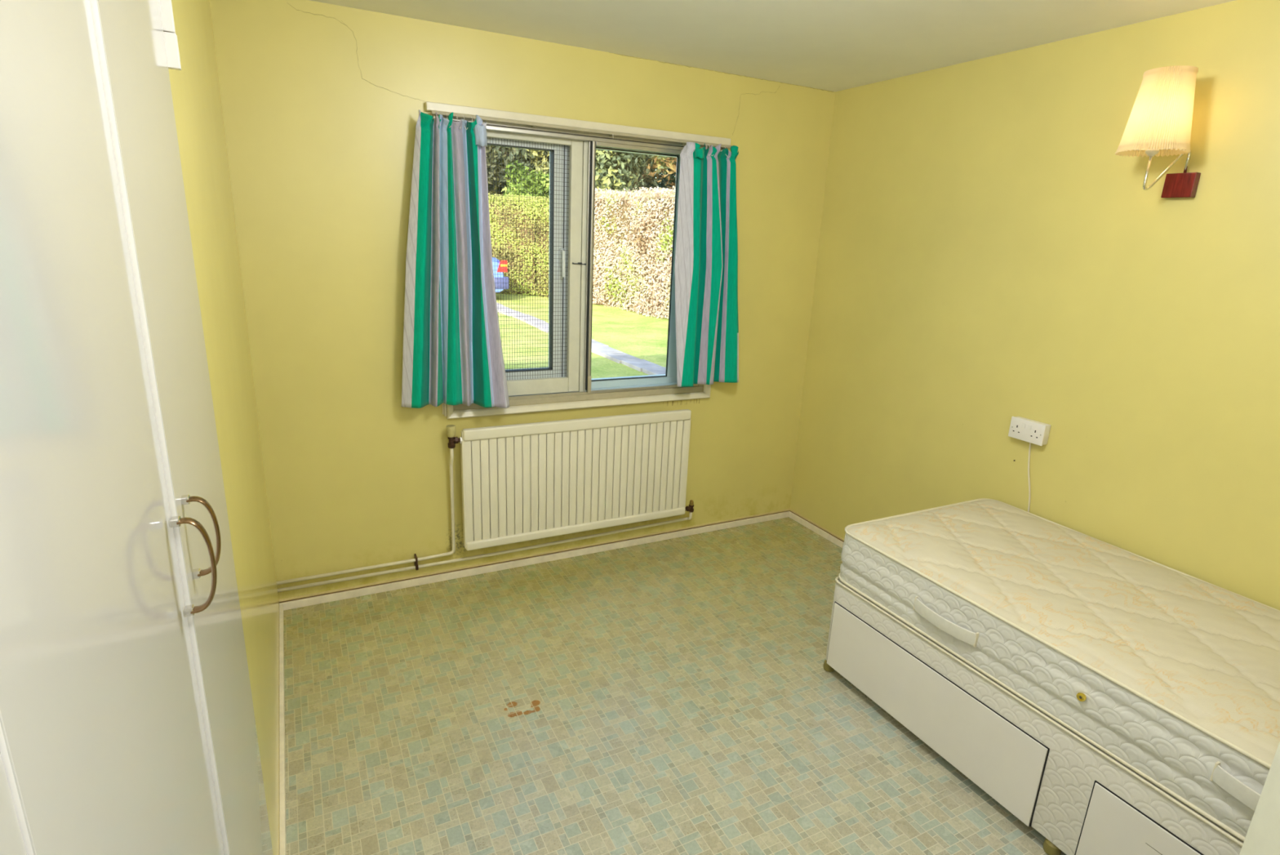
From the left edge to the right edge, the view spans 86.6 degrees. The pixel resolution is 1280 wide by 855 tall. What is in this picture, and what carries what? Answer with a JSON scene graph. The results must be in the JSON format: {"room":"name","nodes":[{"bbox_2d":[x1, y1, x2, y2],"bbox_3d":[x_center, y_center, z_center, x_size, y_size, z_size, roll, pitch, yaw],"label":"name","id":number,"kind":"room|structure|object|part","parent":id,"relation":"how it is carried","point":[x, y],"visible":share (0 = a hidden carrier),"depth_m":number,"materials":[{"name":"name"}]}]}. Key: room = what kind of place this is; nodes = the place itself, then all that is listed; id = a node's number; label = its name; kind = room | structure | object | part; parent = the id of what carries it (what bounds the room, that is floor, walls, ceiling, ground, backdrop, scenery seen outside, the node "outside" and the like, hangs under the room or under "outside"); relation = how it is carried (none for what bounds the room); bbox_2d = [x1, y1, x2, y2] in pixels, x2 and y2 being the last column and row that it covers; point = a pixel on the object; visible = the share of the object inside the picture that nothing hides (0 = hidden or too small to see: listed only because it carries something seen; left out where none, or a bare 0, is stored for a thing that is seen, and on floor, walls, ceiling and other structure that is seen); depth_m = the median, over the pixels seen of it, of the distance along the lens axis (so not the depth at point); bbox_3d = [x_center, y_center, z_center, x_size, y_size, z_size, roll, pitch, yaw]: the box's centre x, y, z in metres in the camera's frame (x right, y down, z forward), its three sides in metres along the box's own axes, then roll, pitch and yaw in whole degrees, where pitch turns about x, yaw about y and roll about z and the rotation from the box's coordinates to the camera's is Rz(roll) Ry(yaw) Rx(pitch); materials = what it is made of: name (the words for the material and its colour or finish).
{"room":"bedroom","nodes":[
{"label":"bedroom","id":0,"kind":"room"},
{"bbox_2d":[168,0,279,854],"bbox_3d":[-1.220,-0.149,1.945,0.120,2.400,1.567,-6,18,-26],"label":"wall","id":1,"kind":"structure","parent":0,"point":[195,88],"depth_m":1.74,"materials":[{"name":"yellow paint"}]},
{"bbox_2d":[279,604,286,854],"bbox_3d":[-0.839,1.197,1.599,0.014,0.034,3.175,-6,18,-26],"label":"baseboard","id":2,"kind":"structure","parent":1,"relation":"attached to","point":[282,827],"depth_m":2.16,"materials":[{"name":"paint"}]},
{"bbox_2d":[209,0,835,599],"bbox_3d":[-0.606,-0.421,3.270,3.703,2.552,0.282,-6,18,-26],"label":"wall","id":3,"kind":"structure","parent":0,"point":[322,103],"depth_m":2.88,"materials":[{"name":"yellow paint"}]},
{"bbox_2d":[276,448,455,584],"bbox_3d":[-1.197,0.377,2.984,0.756,0.555,0.048,-6,18,-26],"label":"pipe","id":4,"kind":"object","parent":3,"relation":"attached to","point":[451,450],"visible":1,"depth_m":3.10,"materials":[{"name":"white metal"}]},
{"bbox_2d":[413,553,418,569],"bbox_3d":[-1.043,0.626,3.169,0.012,0.066,0.046,-6,18,-26],"label":"clip","id":5,"kind":"object","parent":3,"relation":"attached to","point":[415,562],"visible":0.88,"depth_m":3.15,"materials":[{"name":"brown metal"}]},
{"bbox_2d":[277,511,692,591],"bbox_3d":[-0.632,0.585,3.348,2.051,0.082,0.048,-6,18,-26],"label":"pipe","id":6,"kind":"object","parent":3,"relation":"attached to","point":[339,580],"visible":0.98,"depth_m":3.28,"materials":[{"name":"beige metal"}]},
{"bbox_2d":[279,508,844,610],"bbox_3d":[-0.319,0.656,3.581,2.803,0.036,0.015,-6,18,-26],"label":"baseboard","id":7,"kind":"structure","parent":3,"relation":"attached to","point":[498,566],"depth_m":3.42,"materials":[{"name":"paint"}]},
{"bbox_2d":[445,408,693,550],"bbox_3d":[-0.287,0.227,3.413,1.332,0.612,0.104,-6,18,-26],"label":"radiator","id":8,"kind":"object","parent":3,"relation":"attached to","point":[525,482],"visible":1,"depth_m":3.34,"materials":[{"name":"beige metal"}]},
{"bbox_2d":[430,111,722,418],"bbox_3d":[-0.228,-0.715,3.201,1.419,1.281,0.027,-6,18,-26],"label":"trim","id":9,"kind":"structure","parent":3,"relation":"attached to","point":[448,411],"depth_m":3.32,"materials":[{"name":"beige paint"}]},
{"bbox_2d":[424,101,730,145],"bbox_3d":[-0.206,-1.337,3.019,1.447,0.032,0.032,-6,18,-26],"label":"trim","id":10,"kind":"structure","parent":3,"relation":"attached to","point":[429,106],"depth_m":2.95,"materials":[{"name":"beige paint"}]},
{"bbox_2d":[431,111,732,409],"bbox_3d":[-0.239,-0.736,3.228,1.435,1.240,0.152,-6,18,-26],"label":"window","id":11,"kind":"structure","parent":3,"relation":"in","point":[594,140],"depth_m":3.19,"materials":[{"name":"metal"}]},
{"bbox_2d":[401,110,510,408],"bbox_3d":[-0.778,-0.656,2.835,0.472,1.212,0.087,-6,18,-26],"label":"curtain","id":12,"kind":"object","parent":11,"relation":"hanging from","point":[452,353],"visible":1,"depth_m":2.82,"materials":[{"name":"fabric"}]},
{"bbox_3d":[-0.192,-1.305,3.022,1.435,0.029,0.054,-6,18,-26],"label":"curtain rail","id":13,"kind":"part","parent":11,"relation":"part of","materials":[{"name":"white plastic"}]},
{"bbox_3d":[0.054,-0.759,3.373,0.627,1.166,0.016,-6,18,-26],"label":"pane rail","id":14,"kind":"part","parent":11,"relation":"part of","materials":[{"name":"metal"}]},
{"bbox_2d":[674,142,738,386],"bbox_3d":[0.362,-0.788,3.402,0.442,1.168,0.087,-6,18,-26],"label":"curtain","id":15,"kind":"object","parent":11,"relation":"hanging from","point":[706,264],"visible":1,"depth_m":3.37,"materials":[{"name":"fabric"}]},
{"bbox_2d":[487,137,680,396],"bbox_3d":[-0.317,-0.772,3.388,1.495,1.257,0.320,-6,18,-26],"label":"window","id":16,"kind":"structure","parent":3,"relation":"in","point":[557,271],"depth_m":3.31,"materials":[{"name":"white plastic"}]},
{"bbox_3d":[-0.605,-0.758,3.162,0.504,1.100,0.060,-6,18,-26],"label":"sash","id":17,"kind":"part","parent":16,"relation":"part of","materials":[{"name":"white plastic"}]},
{"bbox_2d":[485,130,586,395],"bbox_3d":[-0.553,-0.718,3.110,0.647,1.169,0.043,-6,18,-26],"label":"sash","id":18,"kind":"object","parent":16,"relation":"attached to","point":[570,383],"visible":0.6,"depth_m":3.18,"materials":[{"name":"beige paint"}]},
{"bbox_3d":[-0.367,-0.780,3.220,0.020,0.130,0.047,-6,18,-26],"label":"handle","id":19,"kind":"part","parent":16,"relation":"part of","materials":[{"name":"white plastic"}]},
{"bbox_3d":[-0.287,-0.176,3.445,1.335,0.023,0.080,-6,18,-26],"label":"sill","id":20,"kind":"part","parent":16,"relation":"part of","materials":[{"name":"white plastic"}]},
{"bbox_3d":[-0.296,-0.774,3.345,1.335,1.227,0.070,-6,18,-26],"label":"frame","id":21,"kind":"part","parent":16,"relation":"part of","materials":[{"name":"white plastic"}]},
{"bbox_3d":[-0.059,-0.794,3.429,0.498,1.110,0.005,-6,18,-26],"label":"pane","id":22,"kind":"part","parent":16,"relation":"part of","materials":[{"name":"clear glass"}]},
{"bbox_2d":[283,516,1066,854],"bbox_3d":[0.401,1.090,2.228,2.803,0.001,3.200,-6,18,-26],"label":"floor","id":23,"kind":"structure","parent":0,"point":[677,695],"depth_m":2.37,"materials":[{"name":"plastic"}]},
{"bbox_2d":[823,576,1244,854],"bbox_3d":[1.540,0.977,2.067,0.873,0.400,1.874,-6,18,-26],"label":"base","id":24,"kind":"object","parent":23,"relation":"on","point":[1060,784],"visible":0.51,"depth_m":1.99,"materials":[{"name":"fabric"}]},
{"bbox_3d":[0.945,0.911,2.292,0.024,0.268,0.848,-6,18,-26],"label":"drawer","id":25,"kind":"part","parent":24,"relation":"part of","materials":[{"name":"white wood"}]},
{"bbox_2d":[838,497,1279,840],"bbox_3d":[1.546,0.671,1.976,0.889,0.235,1.894,-6,18,-26],"label":"mattress","id":26,"kind":"object","parent":24,"relation":"on","point":[1173,674],"visible":1,"depth_m":1.95,"materials":[{"name":"fabric"}]},
{"bbox_3d":[0.961,0.617,2.158,0.021,0.048,0.230,-6,18,-26],"label":"handle","id":27,"kind":"part","parent":26,"relation":"part of","materials":[{"name":"fabric"}]},
{"bbox_3d":[1.343,0.810,1.434,0.021,0.048,0.230,-6,18,-26],"label":"handle","id":28,"kind":"part","parent":26,"relation":"part of","materials":[{"name":"fabric"}]},
{"bbox_3d":[1.381,1.163,1.471,0.024,0.268,0.818,-6,18,-26],"label":"drawer","id":29,"kind":"part","parent":24,"relation":"part of","materials":[{"name":"white wood"}]},
{"bbox_2d":[308,0,1236,92],"bbox_3d":[0.536,-1.076,0.861,3.703,0.120,5.080,-6,18,-26],"label":"ceiling","id":30,"kind":"structure","parent":0,"point":[835,46],"depth_m":2.52,"materials":[{"name":"paint"}]},
{"bbox_2d":[790,0,1279,609],"bbox_3d":[2.129,0.016,1.878,0.150,2.400,4.800,-6,18,-26],"label":"wall","id":31,"kind":"structure","parent":0,"point":[988,255],"depth_m":2.61,"materials":[{"name":"yellow paint"}]},
{"bbox_2d":[788,511,844,547],"bbox_3d":[1.647,0.952,2.839,0.015,0.036,3.185,-6,18,-26],"label":"baseboard","id":32,"kind":"structure","parent":31,"relation":"attached to","point":[831,538],"depth_m":3.98,"materials":[{"name":"paint"}]},
{"bbox_2d":[1008,416,1051,445],"bbox_3d":[1.579,0.012,2.757,0.044,0.086,0.146,-6,18,-26],"label":"double socket","id":33,"kind":"object","parent":31,"relation":"attached to","point":[1032,431],"visible":1,"depth_m":2.74,"materials":[{"name":"white plastic"}]},
{"bbox_2d":[1027,442,1031,511],"bbox_3d":[1.597,0.275,2.807,0.014,0.451,0.059,-10,20,-37],"label":"cable","id":34,"kind":"object","parent":33,"relation":"hanging from","point":[1029,446],"visible":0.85,"depth_m":2.79,"materials":[{"name":"white plastic"}]},
{"bbox_2d":[1115,65,1200,198],"bbox_3d":[1.664,-0.933,2.173,0.249,0.367,0.197,-6,18,-26],"label":"wall lamp","id":35,"kind":"object","parent":31,"relation":"attached to","point":[1159,122],"visible":1,"depth_m":2.10,"materials":[{"name":"beige fabric"}]},
{"bbox_3d":[1.643,-0.992,2.144,0.197,0.240,0.197,-6,18,-26],"label":"lamp shade","id":36,"kind":"part","parent":35,"relation":"part of","materials":[{"name":"beige fabric"}]},
{"bbox_3d":[1.706,-0.835,2.201,0.150,0.135,0.009,0,16,-10],"label":"arm","id":37,"kind":"part","parent":35,"relation":"part of","materials":[{"name":"silver metal"}]},
{"bbox_3d":[0.698,1.320,1.682,3.103,0.119,5.080,-6,18,-26],"label":"floor","id":38,"kind":"structure","parent":0,"visible":0},
{"bbox_2d":[0,0,273,854],"bbox_3d":[-0.688,0.284,0.499,0.622,2.396,1.649,-6,18,-26],"label":"wardrobe","id":39,"kind":"object","parent":38,"relation":"on","point":[127,721],"depth_m":0.59,"materials":[{"name":"white paint"}]},
{"bbox_3d":[-0.221,0.390,0.162,0.018,2.320,0.526,-6,18,-26],"label":"door","id":40,"kind":"part","parent":39,"relation":"part of","materials":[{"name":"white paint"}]},
{"bbox_3d":[-0.770,-0.805,1.079,0.019,0.428,0.016,-6,18,-26],"label":"plastic cover strip","id":41,"kind":"part","parent":39,"relation":"part of","materials":[{"name":"white plastic"}]},
{"bbox_3d":[-0.698,0.112,1.069,0.026,2.320,0.538,-6,18,-26],"label":"door","id":42,"kind":"part","parent":39,"relation":"part of","materials":[{"name":"white paint"}]},
{"bbox_3d":[-0.525,0.163,0.812,0.032,0.122,0.015,-6,18,-26],"label":"handle","id":43,"kind":"part","parent":39,"relation":"part of","materials":[{"name":"metal"}]},
{"bbox_3d":[-0.565,0.140,0.886,0.031,0.110,0.015,-6,18,-26],"label":"handle","id":44,"kind":"part","parent":39,"relation":"part of","materials":[{"name":"metal"}]},
{"bbox_3d":[0.931,0.394,0.361,3.403,2.400,0.100,-6,18,-26],"label":"wall","id":45,"kind":"structure","parent":0,"visible":0},
{"bbox_2d":[1239,741,1279,854],"bbox_3d":[0.809,0.517,0.665,0.035,1.972,0.714,9,17,22],"label":"door","id":46,"kind":"structure","parent":45,"relation":"in","point":[1263,834],"depth_m":1.00,"materials":[{"name":"beige paint"}]},
{"label":"outside","id":47,"kind":"structure","parent":0,"visible":0},
{"bbox_2d":[495,293,668,378],"bbox_3d":[-4.225,-4.200,20.731,36.000,0.045,34.700,-6,18,-26],"label":"lawn","id":48,"kind":"structure","parent":47,"point":[645,337],"depth_m":12.16,"materials":[{"name":"green plant"}]},
{"bbox_2d":[487,147,511,203],"bbox_3d":[-6.560,-11.305,26.512,6.917,10.474,6.322,-6,18,-26],"label":"tree","id":49,"kind":"object","parent":48,"relation":"on","point":[490,188],"visible":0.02,"depth_m":26.15,"materials":[{"name":"green plant"}]},
{"bbox_2d":[492,257,509,292],"bbox_3d":[-5.588,-3.952,16.945,4.290,1.470,1.720,-6,18,-26],"label":"car","id":50,"kind":"object","parent":48,"relation":"on","point":[499,272],"visible":0.08,"depth_m":17.11,"materials":[{"name":"blue paint"}]},
{"bbox_2d":[497,260,507,271],"bbox_3d":[-3.497,-4.067,17.138,0.268,0.280,0.183,-6,18,-26],"label":"tail light","id":51,"kind":"object","parent":50,"relation":"attached to","point":[500,268],"depth_m":17.07,"materials":[{"name":"red plastic"}]},
{"bbox_2d":[485,145,516,204],"bbox_3d":[-6.026,-9.035,21.877,5.564,8.705,4.695,-6,18,-26],"label":"tree","id":52,"kind":"object","parent":48,"relation":"on","point":[495,171],"visible":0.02,"depth_m":21.89,"materials":[{"name":"green plant"}]},
{"bbox_2d":[488,193,549,297],"bbox_3d":[-5.511,-5.157,18.952,8.856,2.807,2.638,2,16,-3],"label":"hedge","id":53,"kind":"object","parent":48,"relation":"on","point":[539,275],"visible":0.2,"depth_m":18.83,"materials":[{"name":"green plant"}]},
{"bbox_2d":[501,160,549,204],"bbox_3d":[-3.328,-6.261,21.317,1.882,3.922,1.820,-6,18,-26],"label":"tree","id":54,"kind":"object","parent":48,"relation":"on","point":[536,184],"visible":0.3,"depth_m":20.69,"materials":[{"name":"green plant"}]},
{"bbox_2d":[485,145,600,194],"bbox_3d":[-3.357,-8.992,23.674,4.832,7.870,4.717,-6,18,-26],"label":"tree","id":55,"kind":"object","parent":48,"relation":"on","point":[537,156],"visible":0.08,"depth_m":22.47,"materials":[{"name":"green plant"}]},
{"bbox_2d":[496,302,666,374],"bbox_3d":[-1.086,-1.511,11.677,0.420,0.065,14.015,-6,18,-26],"label":"path","id":56,"kind":"structure","parent":48,"relation":"on","point":[644,366],"depth_m":10.27,"materials":[{"name":"concrete"}]},
{"bbox_2d":[524,152,667,193],"bbox_3d":[-2.059,-11.696,28.299,7.505,10.599,6.664,-6,18,-26],"label":"tree","id":57,"kind":"object","parent":48,"relation":"on","point":[663,178],"visible":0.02,"depth_m":27.33,"materials":[{"name":"green plant"}]},
{"bbox_2d":[592,185,675,318],"bbox_3d":[0.833,-3.902,15.258,1.708,2.940,7.751,-8,19,-33],"label":"hedge","id":58,"kind":"object","parent":48,"relation":"on","point":[633,243],"visible":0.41,"depth_m":15.90,"materials":[{"name":"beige plant"}]},
{"bbox_2d":[595,149,675,200],"bbox_3d":[-0.335,-8.947,22.346,5.687,8.744,5.046,-6,18,-26],"label":"tree","id":59,"kind":"object","parent":48,"relation":"on","point":[627,167],"visible":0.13,"depth_m":21.28,"materials":[{"name":"green plant"}]},
{"bbox_2d":[645,155,675,193],"bbox_3d":[2.097,-9.846,25.128,5.512,9.141,5.535,-6,18,-26],"label":"tree","id":60,"kind":"object","parent":48,"relation":"on","point":[668,169],"visible":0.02,"depth_m":24.71,"materials":[{"name":"green plant"}]}
]}

